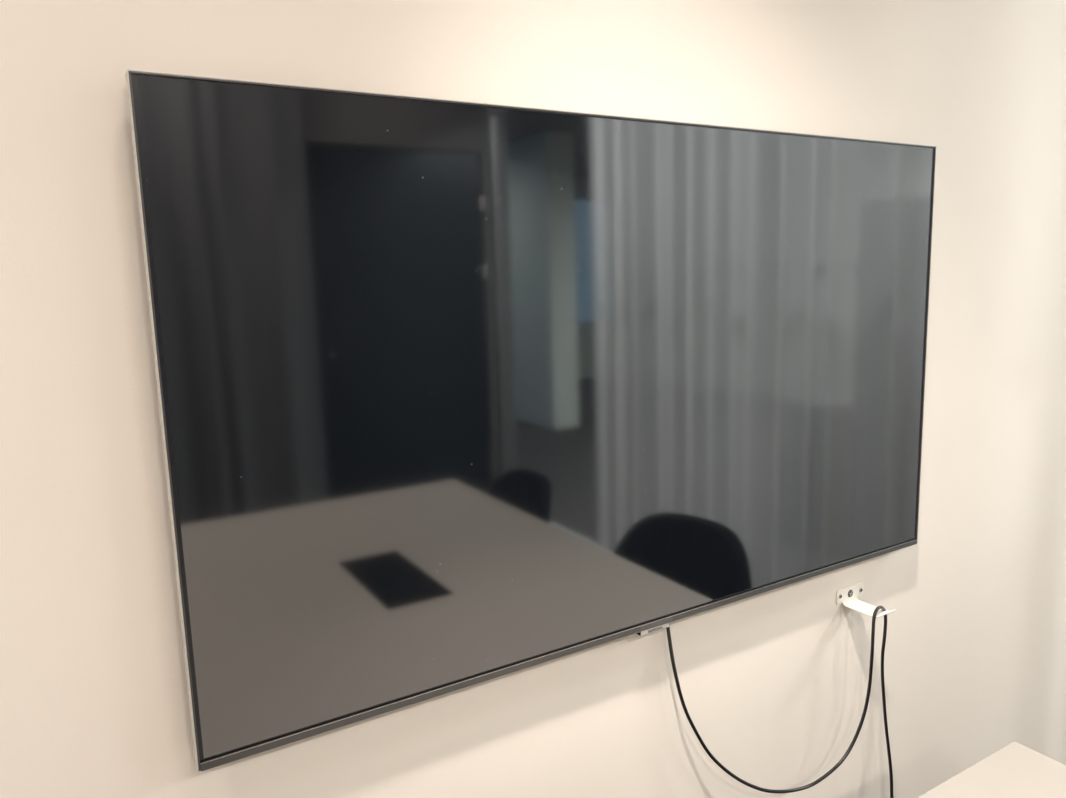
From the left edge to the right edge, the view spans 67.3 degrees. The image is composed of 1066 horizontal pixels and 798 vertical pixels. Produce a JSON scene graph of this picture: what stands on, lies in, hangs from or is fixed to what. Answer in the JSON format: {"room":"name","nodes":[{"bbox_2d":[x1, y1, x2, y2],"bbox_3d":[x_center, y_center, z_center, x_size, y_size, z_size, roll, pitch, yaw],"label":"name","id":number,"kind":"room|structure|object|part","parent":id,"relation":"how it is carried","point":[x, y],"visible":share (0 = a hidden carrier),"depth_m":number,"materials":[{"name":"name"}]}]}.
{"room":"meeting room","nodes":[
{"label":"meeting room","id":0,"kind":"room"},
{"bbox_2d":[0,0,1065,797],"bbox_3d":[-0.210,-0.163,1.148,4.640,3.200,0.120,-7,10,-30],"label":"wall","id":1,"kind":"structure","parent":0,"point":[94,700],"depth_m":1.30,"materials":[{"name":"white paint"}]},
{"bbox_2d":[125,69,935,772],"bbox_3d":[0.184,-0.020,1.310,1.449,0.833,0.046,-7,10,-30],"label":"television","id":2,"kind":"object","parent":1,"relation":"attached to","point":[453,395],"visible":1,"depth_m":1.14,"materials":[{"name":"black glass"}]},
{"bbox_2d":[836,582,894,617],"bbox_3d":[0.691,0.418,1.655,0.086,0.037,0.086,-7,10,-30],"label":"wall hook","id":3,"kind":"object","parent":1,"relation":"attached to","point":[847,596],"visible":1,"depth_m":1.68,"materials":[{"name":"white metal"}]},
{"bbox_2d":[666,606,892,797],"bbox_3d":[0.495,0.779,1.605,0.567,0.961,0.069,-6,10,-24],"label":"power cable","id":4,"kind":"object","parent":3,"relation":"hanging from","point":[877,608],"visible":0.91,"depth_m":1.62,"materials":[{"name":"black rubber"}]},
{"bbox_3d":[0.670,0.410,1.690,0.086,0.031,0.003,-7,10,-30],"label":"hook plate","id":5,"kind":"part","parent":3,"relation":"part of","materials":[{"name":"white metal"}]},
{"bbox_3d":[0.696,0.430,1.660,0.058,0.012,0.085,-7,10,-30],"label":"hook arm","id":6,"kind":"part","parent":3,"relation":"part of","materials":[{"name":"white metal"}]},
{"bbox_3d":[4.336,1.755,-1.269,9.620,0.100,9.365,-7,10,-30],"label":"floor","id":7,"kind":"structure","parent":0,"visible":0},
{"bbox_2d":[918,741,1065,797],"bbox_3d":[0.808,1.165,0.430,1.291,0.740,1.809,-7,10,-30],"label":"meeting table","id":8,"kind":"object","parent":7,"relation":"on","point":[1016,770],"visible":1,"depth_m":1.36,"materials":[{"name":"white laminate"}]}
]}

